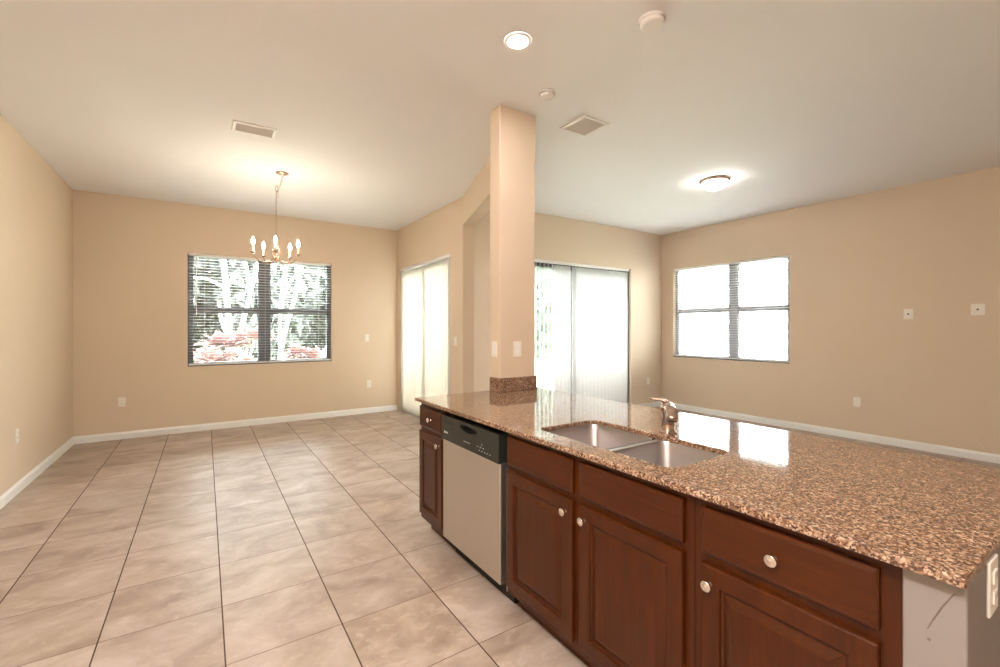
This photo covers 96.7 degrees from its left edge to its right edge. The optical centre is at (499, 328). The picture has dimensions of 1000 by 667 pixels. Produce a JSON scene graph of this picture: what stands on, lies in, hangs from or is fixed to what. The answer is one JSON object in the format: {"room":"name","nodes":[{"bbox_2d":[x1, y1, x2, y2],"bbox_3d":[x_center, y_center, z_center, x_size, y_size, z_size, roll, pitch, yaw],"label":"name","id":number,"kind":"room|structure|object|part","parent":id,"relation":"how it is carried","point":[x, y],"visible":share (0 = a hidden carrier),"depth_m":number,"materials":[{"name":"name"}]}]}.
{"room":"kitchen","nodes":[
{"label":"kitchen","id":0,"kind":"room"},
{"bbox_2d":[0,113,72,495],"bbox_3d":[-2.362,-0.138,1.049,0.140,3.050,10.440,0,0,-34],"label":"wall","id":1,"kind":"structure","parent":0,"point":[36,204],"depth_m":4.10,"materials":[{"name":"beige paint"}]},
{"bbox_2d":[15,428,18,443],"bbox_3d":[-4.055,0.904,3.736,0.010,0.116,0.072,0,0,-34],"label":"wall outlet","id":2,"kind":"object","parent":1,"relation":"attached to","point":[16,430],"visible":1,"depth_m":3.72,"materials":[{"name":"beige plastic"}]},
{"bbox_2d":[0,437,73,509],"bbox_3d":[-2.298,1.342,1.091,0.014,0.090,10.160,0,0,-34],"label":"baseboard","id":3,"kind":"structure","parent":1,"relation":"attached to","point":[6,497],"depth_m":4.05,"materials":[{"name":"white paint"}]},
{"bbox_2d":[73,189,396,436],"bbox_3d":[-3.413,-0.138,6.533,4.175,3.050,0.140,0,0,-34],"label":"wall","id":4,"kind":"structure","parent":0,"point":[130,254],"depth_m":5.93,"materials":[{"name":"beige paint"}]},
{"bbox_2d":[118,397,125,406],"bbox_3d":[-4.734,0.923,5.566,0.072,0.116,0.010,0,0,-34],"label":"wall outlet","id":5,"kind":"object","parent":4,"relation":"attached to","point":[121,401],"visible":1,"depth_m":5.57,"materials":[{"name":"beige plastic"}]},
{"bbox_2d":[73,405,396,443],"bbox_3d":[-3.428,1.342,6.430,4.035,0.090,0.014,0,0,-34],"label":"baseboard","id":6,"kind":"structure","parent":4,"relation":"attached to","point":[249,422],"depth_m":6.14,"materials":[{"name":"white paint"}]},
{"bbox_2d":[188,255,330,365],"bbox_3d":[-3.460,-0.251,6.537,1.853,1.525,0.060,0,0,-34],"label":"window","id":7,"kind":"structure","parent":4,"relation":"in","point":[263,345],"depth_m":6.50,"materials":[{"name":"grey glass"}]},
{"bbox_3d":[-3.855,-0.251,6.275,0.814,1.435,0.045,0,0,-34],"label":"sash","id":8,"kind":"part","parent":7,"relation":"part of","materials":[{"name":"clear glass"}]},
{"bbox_2d":[188,253,330,365],"bbox_3d":[-3.420,-0.256,6.476,1.833,1.510,0.064,0,0,-34],"label":"window blind","id":9,"kind":"object","parent":7,"relation":"attached to","point":[189,254],"visible":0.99,"depth_m":6.37,"materials":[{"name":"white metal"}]},
{"bbox_3d":[-4.038,-0.241,6.076,0.002,1.460,0.047,0,0,-34],"label":"ladder cord","id":10,"kind":"part","parent":9,"relation":"part of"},
{"bbox_3d":[-3.424,0.489,6.483,1.833,0.020,0.036,0,0,-34],"label":"rail","id":11,"kind":"part","parent":9,"relation":"part of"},
{"bbox_3d":[-3.069,-0.251,6.796,0.825,1.435,0.045,0,0,-34],"label":"sash","id":12,"kind":"part","parent":7,"relation":"part of","materials":[{"name":"clear glass"}]},
{"bbox_2d":[188,360,331,366],"bbox_3d":[-3.423,0.507,6.481,1.853,0.010,0.074,0,0,-34],"label":"trim","id":13,"kind":"structure","parent":4,"relation":"attached to","point":[321,360],"depth_m":6.39,"materials":[{"name":"grey stone"}]},
{"bbox_2d":[365,334,368,341],"bbox_3d":[-2.172,0.158,7.265,0.072,0.116,0.011,0,0,-34],"label":"wall switch","id":14,"kind":"object","parent":4,"relation":"attached to","point":[366,335],"visible":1,"depth_m":7.26,"materials":[{"name":"beige plastic"}]},
{"bbox_2d":[367,380,370,387],"bbox_3d":[-2.145,0.912,7.284,0.072,0.116,0.010,0,0,-34],"label":"wall outlet","id":15,"kind":"object","parent":4,"relation":"attached to","point":[368,381],"visible":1,"depth_m":7.28,"materials":[{"name":"beige plastic"}]},
{"bbox_2d":[397,199,459,410],"bbox_3d":[-1.074,-0.138,6.657,0.140,3.050,2.240,0,0,-34],"label":"wall","id":16,"kind":"structure","parent":0,"point":[436,234],"depth_m":6.18,"materials":[{"name":"beige paint"}]},
{"bbox_2d":[400,254,449,417],"bbox_3d":[-1.150,0.186,6.685,0.040,2.362,1.810,0,0,-34],"label":"vertical blind","id":17,"kind":"object","parent":16,"relation":"attached to","point":[425,290],"visible":0.77,"depth_m":6.64,"materials":[{"name":"white plastic"}]},
{"bbox_2d":[460,197,473,392],"bbox_3d":[-0.420,-0.138,5.673,0.140,3.050,0.123,0,0,-34],"label":"wall","id":18,"kind":"structure","parent":0,"point":[466,231],"depth_m":5.64,"materials":[{"name":"beige paint"}]},
{"bbox_2d":[463,117,535,225],"bbox_3d":[-0.095,-1.484,4.557,0.140,0.357,2.247,0,0,-16],"label":"wall header","id":19,"kind":"structure","parent":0,"point":[476,201],"depth_m":4.88,"materials":[{"name":"beige paint"}]},
{"bbox_2d":[0,0,999,234],"bbox_3d":[1.073,-1.723,3.329,8.387,0.120,10.440,0,0,-34],"label":"ceiling","id":20,"kind":"structure","parent":0,"point":[379,110],"depth_m":3.19,"materials":[{"name":"paint"}]},
{"bbox_2d":[232,120,276,138],"bbox_3d":[-2.049,-1.657,3.711,0.320,0.012,0.210,0,0,-34],"label":"ceiling vent","id":21,"kind":"object","parent":20,"relation":"in","point":[239,126],"visible":1,"depth_m":3.70,"materials":[{"name":"white metal"}]},
{"bbox_2d":[250,171,300,264],"bbox_3d":[-2.380,-1.173,4.709,0.471,0.980,0.471,0,0,-34],"label":"chandelier","id":22,"kind":"object","parent":20,"relation":"hanging from","point":[282,173],"visible":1,"depth_m":4.72,"materials":[{"name":"brown metal"}]},
{"bbox_3d":[-2.463,-0.786,4.644,0.217,0.198,0.010,0,0,-43],"label":"arm","id":23,"kind":"part","parent":22,"relation":"part of","materials":[{"name":"brown metal"}]},
{"bbox_3d":[-2.377,-0.848,4.724,0.056,0.330,0.056,0,0,-34],"label":"stem","id":24,"kind":"part","parent":22,"relation":"part of","materials":[{"name":"brown metal"}]},
{"bbox_3d":[-2.354,-1.313,4.739,0.073,0.620,0.015,0,0,-34],"label":"chain","id":25,"kind":"part","parent":22,"relation":"part of","materials":[{"name":"brown metal"}]},
{"bbox_2d":[504,32,531,49],"bbox_3d":[0.104,-1.658,2.573,0.160,0.008,0.160,0,0,-34],"label":"recessed light","id":26,"kind":"object","parent":20,"relation":"in","point":[516,40],"visible":1,"depth_m":2.57,"materials":[{"name":"white glass"}]},
{"bbox_2d":[539,89,555,100],"bbox_3d":[0.333,-1.645,3.141,0.120,0.036,0.120,0,0,-34],"label":"smoke detector","id":27,"kind":"object","parent":20,"relation":"attached to","point":[545,94],"visible":1,"depth_m":3.11,"materials":[{"name":"white plastic"}]},
{"bbox_2d":[560,114,609,136],"bbox_3d":[0.695,-1.657,3.645,0.280,0.012,0.285,0,0,-34],"label":"ceiling vent","id":28,"kind":"object","parent":20,"relation":"in","point":[585,125],"visible":1,"depth_m":3.63,"materials":[{"name":"white metal"}]},
{"bbox_2d":[638,10,665,32],"bbox_3d":[0.817,-1.642,2.389,0.140,0.042,0.140,0,0,-34],"label":"smoke detector","id":29,"kind":"object","parent":20,"relation":"attached to","point":[652,21],"visible":1,"depth_m":2.36,"materials":[{"name":"white plastic"}]},
{"bbox_2d":[700,175,730,191],"bbox_3d":[2.410,-1.596,4.983,0.310,0.134,0.310,0,0,-34],"label":"flush ceiling light","id":30,"kind":"object","parent":20,"relation":"attached to","point":[713,183],"visible":1,"depth_m":4.90,"materials":[{"name":"white glass"}]},
{"bbox_2d":[0,406,999,666],"bbox_3d":[1.073,1.447,3.329,8.387,0.120,10.440,0,0,-34],"label":"floor","id":31,"kind":"structure","parent":0,"point":[301,543],"depth_m":2.63,"materials":[{"name":"tile"}]},
{"bbox_2d":[419,403,455,548],"bbox_3d":[-0.205,0.940,3.048,0.655,0.894,0.365,0,0,-34],"label":"base cabinet","id":32,"kind":"object","parent":31,"relation":"on","point":[430,433],"visible":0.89,"depth_m":2.87,"materials":[{"name":"brown wood"}]},
{"bbox_3d":[-0.448,0.968,2.890,0.020,0.562,0.340,0,0,-34],"label":"door","id":33,"kind":"part","parent":32,"relation":"part of","materials":[{"name":"brown wood"}]},
{"bbox_3d":[-0.448,0.591,2.890,0.020,0.136,0.340,0,0,-34],"label":"drawer","id":34,"kind":"part","parent":32,"relation":"part of","materials":[{"name":"brown wood"}]},
{"bbox_3d":[-0.430,0.890,2.898,0.018,0.794,0.365,0,0,-34],"label":"frame","id":35,"kind":"part","parent":32,"relation":"part of","materials":[{"name":"brown wood"}]},
{"bbox_2d":[442,413,518,603],"bbox_3d":[0.085,0.942,2.614,0.627,0.890,0.670,0,0,-34],"label":"dishwasher","id":36,"kind":"object","parent":31,"relation":"on","point":[475,466],"visible":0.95,"depth_m":2.38,"materials":[{"name":"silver metal"}]},
{"bbox_3d":[-0.173,0.570,2.442,0.007,0.018,0.180,0,0,-34],"label":"handle","id":37,"kind":"part","parent":36,"relation":"part of","materials":[{"name":"black plastic"}]},
{"bbox_3d":[-0.157,0.597,2.466,0.058,0.144,0.632,0,0,-34],"label":"control panel","id":38,"kind":"part","parent":36,"relation":"part of","materials":[{"name":"black plastic"}]},
{"bbox_3d":[-0.154,0.970,2.469,0.050,0.598,0.632,0,0,-34],"label":"door panel","id":39,"kind":"part","parent":36,"relation":"part of","materials":[{"name":"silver metal"}]},
{"bbox_3d":[-0.085,1.337,2.515,0.040,0.100,0.632,0,0,-34],"label":"toe panel","id":40,"kind":"part","parent":36,"relation":"part of","materials":[{"name":"black rubber"}]},
{"bbox_2d":[507,433,694,666],"bbox_3d":[0.547,0.940,1.915,0.655,0.894,0.995,0,0,-34],"label":"base cabinet","id":41,"kind":"object","parent":31,"relation":"on","point":[602,557],"visible":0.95,"depth_m":1.64,"materials":[{"name":"brown wood"}]},
{"bbox_3d":[0.166,0.591,1.966,0.020,0.136,0.460,0,0,-34],"label":"false drawer","id":42,"kind":"part","parent":41,"relation":"part of","materials":[{"name":"brown wood"}]},
{"bbox_3d":[0.166,0.968,1.966,0.020,0.562,0.460,0,0,-34],"label":"door","id":43,"kind":"part","parent":41,"relation":"part of","materials":[{"name":"brown wood"}]},
{"bbox_3d":[0.254,0.739,1.791,0.029,0.032,0.032,0,0,-34],"label":"knob","id":44,"kind":"part","parent":41,"relation":"part of","materials":[{"name":"silver metal"}]},
{"bbox_3d":[0.312,0.739,1.703,0.029,0.032,0.032,0,0,-34],"label":"knob","id":45,"kind":"part","parent":41,"relation":"part of","materials":[{"name":"silver metal"}]},
{"bbox_3d":[0.439,0.968,1.553,0.020,0.562,0.450,0,0,-34],"label":"door","id":46,"kind":"part","parent":41,"relation":"part of","materials":[{"name":"brown wood"}]},
{"bbox_3d":[0.439,0.591,1.553,0.020,0.136,0.450,0,0,-34],"label":"false drawer","id":47,"kind":"part","parent":41,"relation":"part of","materials":[{"name":"brown wood"}]},
{"bbox_2d":[415,387,999,588],"bbox_3d":[0.578,0.482,2.226,1.039,0.020,2.646,0,0,-34],"label":"countertop","id":48,"kind":"structure","parent":41,"relation":"on","point":[936,518],"depth_m":1.39,"materials":[{"name":"brown stone"}]},
{"bbox_2d":[490,376,536,391],"bbox_3d":[0.104,0.420,3.417,0.354,0.102,0.133,0,0,-34],"label":"granite upstand","id":49,"kind":"object","parent":48,"relation":"on","point":[509,384],"visible":1,"depth_m":3.35,"materials":[{"name":"brown stone"}]},
{"bbox_2d":[546,424,720,467],"bbox_3d":[0.530,0.588,1.897,0.382,0.190,0.738,0,0,-34],"label":"double sink","id":50,"kind":"object","parent":48,"relation":"in","point":[658,452],"visible":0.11,"depth_m":1.93,"materials":[{"name":"silver metal"}]},
{"bbox_3d":[0.434,0.588,2.043,0.382,0.190,0.388,0,0,-34],"label":"bowl","id":51,"kind":"part","parent":50,"relation":"part of","materials":[{"name":"silver metal"}]},
{"bbox_3d":[0.647,0.588,1.722,0.382,0.190,0.318,0,0,-34],"label":"bowl","id":52,"kind":"part","parent":50,"relation":"part of","materials":[{"name":"silver metal"}]},
{"bbox_2d":[650,397,677,433],"bbox_3d":[0.734,0.396,1.977,0.116,0.153,0.178,0,0,13],"label":"kitchen faucet","id":53,"kind":"object","parent":48,"relation":"on","point":[668,409],"visible":1,"depth_m":2.00,"materials":[{"name":"silver metal"}]},
{"bbox_3d":[0.734,0.334,2.045,0.089,0.029,0.027,0,0,28],"label":"lever","id":54,"kind":"part","parent":53,"relation":"part of","materials":[{"name":"silver metal"}]},
{"bbox_3d":[0.752,0.368,1.961,0.049,0.066,0.155,0,0,13],"label":"spout","id":55,"kind":"part","parent":53,"relation":"part of","materials":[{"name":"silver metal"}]},
{"bbox_2d":[695,497,902,666],"bbox_3d":[0.956,0.940,1.299,0.655,0.894,0.479,0,0,-34],"label":"base cabinet","id":56,"kind":"object","parent":31,"relation":"on","point":[767,594],"visible":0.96,"depth_m":1.12,"materials":[{"name":"brown wood"}]},
{"bbox_3d":[0.595,0.739,1.277,0.029,0.032,0.032,0,0,-34],"label":"knob","id":57,"kind":"part","parent":56,"relation":"part of","materials":[{"name":"silver metal"}]},
{"bbox_3d":[0.692,0.590,1.131,0.029,0.032,0.032,0,0,-34],"label":"knob","id":58,"kind":"part","parent":56,"relation":"part of","materials":[{"name":"silver metal"}]},
{"bbox_3d":[0.713,0.968,1.141,0.020,0.562,0.414,0,0,-34],"label":"door","id":59,"kind":"part","parent":56,"relation":"part of","materials":[{"name":"brown wood"}]},
{"bbox_3d":[0.713,0.591,1.141,0.020,0.136,0.414,0,0,-34],"label":"drawer","id":60,"kind":"part","parent":56,"relation":"part of","materials":[{"name":"brown wood"}]},
{"bbox_2d":[490,105,534,377],"bbox_3d":[0.098,-0.138,3.444,0.328,3.050,0.140,0,0,-34],"label":"wall column","id":61,"kind":"structure","parent":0,"point":[512,131],"depth_m":3.38,"materials":[{"name":"beige paint"}]},
{"bbox_2d":[492,341,496,356],"bbox_3d":[-0.043,0.157,3.350,0.011,0.116,0.072,0,0,-34],"label":"wall switch","id":62,"kind":"object","parent":61,"relation":"attached to","point":[494,344],"visible":1,"depth_m":3.34,"materials":[{"name":"beige plastic"}]},
{"bbox_2d":[513,341,520,356],"bbox_3d":[0.132,0.157,3.376,0.072,0.116,0.011,0,0,-34],"label":"wall switch","id":63,"kind":"object","parent":61,"relation":"attached to","point":[516,344],"visible":1,"depth_m":3.37,"materials":[{"name":"beige plastic"}]},
{"bbox_2d":[474,210,660,404],"bbox_3d":[1.203,-0.138,6.908,3.932,3.050,0.140,0,0,-34],"label":"wall","id":64,"kind":"structure","parent":0,"point":[561,239],"depth_m":7.24,"materials":[{"name":"beige paint"}]},
{"bbox_2d":[535,259,628,402],"bbox_3d":[1.119,0.186,6.794,2.490,2.362,0.082,0,0,-34],"label":"vertical blind","id":65,"kind":"object","parent":64,"relation":"attached to","point":[599,297],"visible":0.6,"depth_m":6.99,"materials":[{"name":"white plastic"}]},
{"bbox_2d":[536,262,628,402],"bbox_3d":[1.100,0.195,6.864,2.545,2.385,0.090,0,0,-34],"label":"door","id":66,"kind":"structure","parent":64,"relation":"in","point":[546,264],"depth_m":6.83,"materials":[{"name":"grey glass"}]},
{"bbox_3d":[0.609,0.202,6.514,1.260,2.320,0.032,0,0,-34],"label":"panel","id":67,"kind":"part","parent":66,"relation":"part of","materials":[{"name":"clear glass"}]},
{"bbox_3d":[1.100,0.195,6.864,2.545,2.385,0.090,0,0,-34],"label":"frame","id":68,"kind":"part","parent":66,"relation":"part of","materials":[{"name":"white"}]},
{"bbox_2d":[637,401,660,406],"bbox_3d":[2.557,1.342,7.714,0.784,0.090,0.014,0,0,-34],"label":"baseboard","id":69,"kind":"structure","parent":64,"relation":"attached to","point":[652,404],"depth_m":7.79,"materials":[{"name":"white paint"}]},
{"bbox_2d":[661,166,999,454],"bbox_3d":[5.088,-0.138,4.733,0.145,3.050,8.060,0,0,-34],"label":"wall","id":70,"kind":"structure","parent":0,"point":[931,248],"depth_m":5.39,"materials":[{"name":"beige paint"}]},
{"bbox_2d":[673,356,789,363],"bbox_3d":[3.551,0.487,6.986,0.074,0.010,1.851,0,0,-34],"label":"trim","id":71,"kind":"structure","parent":70,"relation":"attached to","point":[673,356],"depth_m":6.88,"materials":[{"name":"grey stone"}]},
{"bbox_2d":[676,257,789,360],"bbox_3d":[3.607,-0.270,7.023,0.060,1.523,1.851,0,0,-34],"label":"window","id":72,"kind":"structure","parent":70,"relation":"in","point":[735,352],"depth_m":6.91,"materials":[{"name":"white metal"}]},
{"bbox_3d":[3.373,-0.270,7.375,0.045,1.433,0.915,0,0,-34],"label":"sash","id":73,"kind":"part","parent":72,"relation":"part of","materials":[{"name":"clear glass"}]},
{"bbox_2d":[674,255,789,362],"bbox_3d":[3.546,-0.275,6.982,0.064,1.508,1.831,0,0,-34],"label":"window blind","id":74,"kind":"object","parent":72,"relation":"attached to","point":[783,256],"visible":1,"depth_m":6.87,"materials":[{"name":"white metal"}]},
{"bbox_3d":[3.553,0.469,6.987,0.036,0.020,1.831,0,0,-34],"label":"rail","id":75,"kind":"part","parent":74,"relation":"part of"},
{"bbox_3d":[3.894,-0.270,6.590,0.045,1.433,0.722,0,0,-34],"label":"sash","id":76,"kind":"part","parent":72,"relation":"part of","materials":[{"name":"clear glass"}]},
{"bbox_2d":[661,402,999,463],"bbox_3d":[5.064,1.342,4.634,0.014,0.090,7.920,0,0,-34],"label":"baseboard","id":77,"kind":"structure","parent":70,"relation":"attached to","point":[976,455],"depth_m":5.54,"materials":[{"name":"white paint"}]},
{"bbox_2d":[853,397,859,406],"bbox_3d":[4.457,0.920,5.552,0.010,0.116,0.072,0,0,-34],"label":"wall outlet","id":78,"kind":"object","parent":70,"relation":"attached to","point":[856,401],"visible":1,"depth_m":5.55,"materials":[{"name":"beige plastic"}]},
{"bbox_2d":[904,309,912,318],"bbox_3d":[4.725,-0.166,5.144,0.015,0.120,0.085,0,0,-34],"label":"wall plate","id":79,"kind":"object","parent":70,"relation":"attached to","point":[908,313],"visible":1,"depth_m":5.14,"materials":[{"name":"beige plastic"}]},
{"bbox_2d":[971,304,984,314],"bbox_3d":[5.032,-0.199,4.682,0.015,0.120,0.105,0,0,-34],"label":"wall plate","id":80,"kind":"object","parent":70,"relation":"attached to","point":[976,309],"visible":1,"depth_m":4.68,"materials":[{"name":"beige plastic"}]},
{"bbox_2d":[903,547,999,666],"bbox_3d":[0.477,0.940,2.156,0.740,0.894,2.635,0,0,-34],"label":"wall","id":81,"kind":"structure","parent":0,"point":[945,625],"depth_m":0.90,"materials":[{"name":"beige paint"}]},
{"bbox_2d":[986,553,997,617],"bbox_3d":[1.063,0.554,0.958,0.078,0.116,0.010,0,0,-34],"label":"wall outlet","id":82,"kind":"object","parent":81,"relation":"attached to","point":[992,564],"visible":1,"depth_m":0.95,"materials":[{"name":"beige plastic"}]},
{"bbox_2d":[993,568,997,584],"bbox_3d":[1.064,0.533,0.955,0.032,0.028,0.004,0,0,-34],"label":"socket","id":83,"kind":"object","parent":82,"relation":"attached to","point":[995,570],"depth_m":0.95,"materials":[{"name":"beige plastic"}]},
{"bbox_2d":[993,587,997,604],"bbox_3d":[1.064,0.575,0.955,0.032,0.028,0.004,0,0,-34],"label":"socket","id":84,"kind":"object","parent":82,"relation":"attached to","point":[995,590],"depth_m":0.95,"materials":[{"name":"beige plastic"}]},
{"label":"outside","id":85,"kind":"structure","parent":0,"visible":0},
{"bbox_2d":[194,346,553,389],"bbox_3d":[-4.812,1.607,20.811,105.000,0.200,100.000,0,0,-34],"label":"ground","id":86,"kind":"structure","parent":85,"point":[240,350],"depth_m":14.84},
{"bbox_2d":[194,258,201,305],"bbox_3d":[-12.844,-2.908,15.361,4.569,8.916,4.244,0,0,-34],"label":"dense tree","id":87,"kind":"object","parent":86,"relation":"on","point":[198,261],"visible":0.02,"depth_m":16.27,"materials":[{"name":"grey plant"}]},
{"bbox_2d":[194,258,233,357],"bbox_3d":[-13.894,-2.890,20.931,4.385,8.873,4.274,0,0,-9],"label":"dense tree","id":88,"kind":"object","parent":86,"relation":"on","point":[209,297],"visible":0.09,"depth_m":19.78,"materials":[{"name":"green plant"}]},
{"bbox_2d":[194,260,233,351],"bbox_3d":[-7.508,-0.992,10.940,1.811,5.010,0.151,0,0,-29],"label":"tree","id":89,"kind":"object","parent":86,"relation":"on","point":[226,329],"visible":0.41,"depth_m":11.20,"materials":[{"name":"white plant"}]},
{"bbox_2d":[194,326,277,361],"bbox_3d":[-6.147,0.711,10.133,1.944,1.611,1.842,0,0,-34],"label":"bush","id":90,"kind":"object","parent":86,"relation":"on","point":[214,348],"visible":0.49,"depth_m":9.98,"materials":[{"name":"pink plant"}]},
{"bbox_2d":[228,261,257,354],"bbox_3d":[-7.042,-0.993,12.487,1.041,5.014,0.116,0,0,-34],"label":"tree","id":91,"kind":"object","parent":86,"relation":"on","point":[252,283],"visible":0.44,"depth_m":12.44,"materials":[{"name":"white plant"}]},
{"bbox_2d":[230,356,273,360],"bbox_3d":[-4.853,1.024,8.838,1.142,0.986,1.122,0,0,-34],"label":"bush","id":92,"kind":"object","parent":86,"relation":"on","point":[246,358],"visible":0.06,"depth_m":8.71,"materials":[{"name":"orange plant"}]},
{"bbox_2d":[207,259,325,359],"bbox_3d":[-9.227,-2.794,17.932,4.428,8.786,4.272,0,0,-34],"label":"dense tree","id":93,"kind":"object","parent":86,"relation":"on","point":[302,327],"visible":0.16,"depth_m":16.85,"materials":[{"name":"grey plant"}]},
{"bbox_2d":[278,265,302,359],"bbox_3d":[-5.702,-0.992,12.297,1.008,5.013,0.107,0,0,-34],"label":"tree","id":94,"kind":"object","parent":86,"relation":"on","point":[283,338],"visible":0.48,"depth_m":12.20,"materials":[{"name":"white plant"}]},
{"bbox_2d":[279,266,325,348],"bbox_3d":[-6.343,-1.095,14.514,1.602,5.203,0.080,0,0,-34],"label":"tree","id":95,"kind":"object","parent":86,"relation":"on","point":[304,271],"visible":0.56,"depth_m":14.12,"materials":[{"name":"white plant"}]},
{"bbox_2d":[283,343,325,358],"bbox_3d":[-4.497,0.929,10.420,1.363,1.169,1.174,0,0,-34],"label":"bush","id":96,"kind":"object","parent":86,"relation":"on","point":[306,353],"visible":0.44,"depth_m":10.15,"materials":[{"name":"pink plant"}]},
{"bbox_2d":[300,267,325,353],"bbox_3d":[-9.902,-2.882,23.215,4.504,8.807,4.275,0,0,-34],"label":"dense tree","id":97,"kind":"object","parent":86,"relation":"on","point":[317,334],"visible":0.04,"depth_m":22.52,"materials":[{"name":"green plant"}]},
{"bbox_2d":[537,267,553,371],"bbox_3d":[1.670,-0.870,15.544,3.536,4.764,3.568,0,0,-34],"label":"tree","id":98,"kind":"object","parent":86,"relation":"on","point":[550,269],"visible":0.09,"depth_m":14.50,"materials":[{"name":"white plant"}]},
{"bbox_2d":[681,324,786,359],"bbox_3d":[7.649,0.697,11.079,0.280,1.620,14.000,0,0,-34],"label":"wall","id":99,"kind":"structure","parent":86,"relation":"on","point":[720,340],"depth_m":12.31,"materials":[{"name":"white"}]}
]}

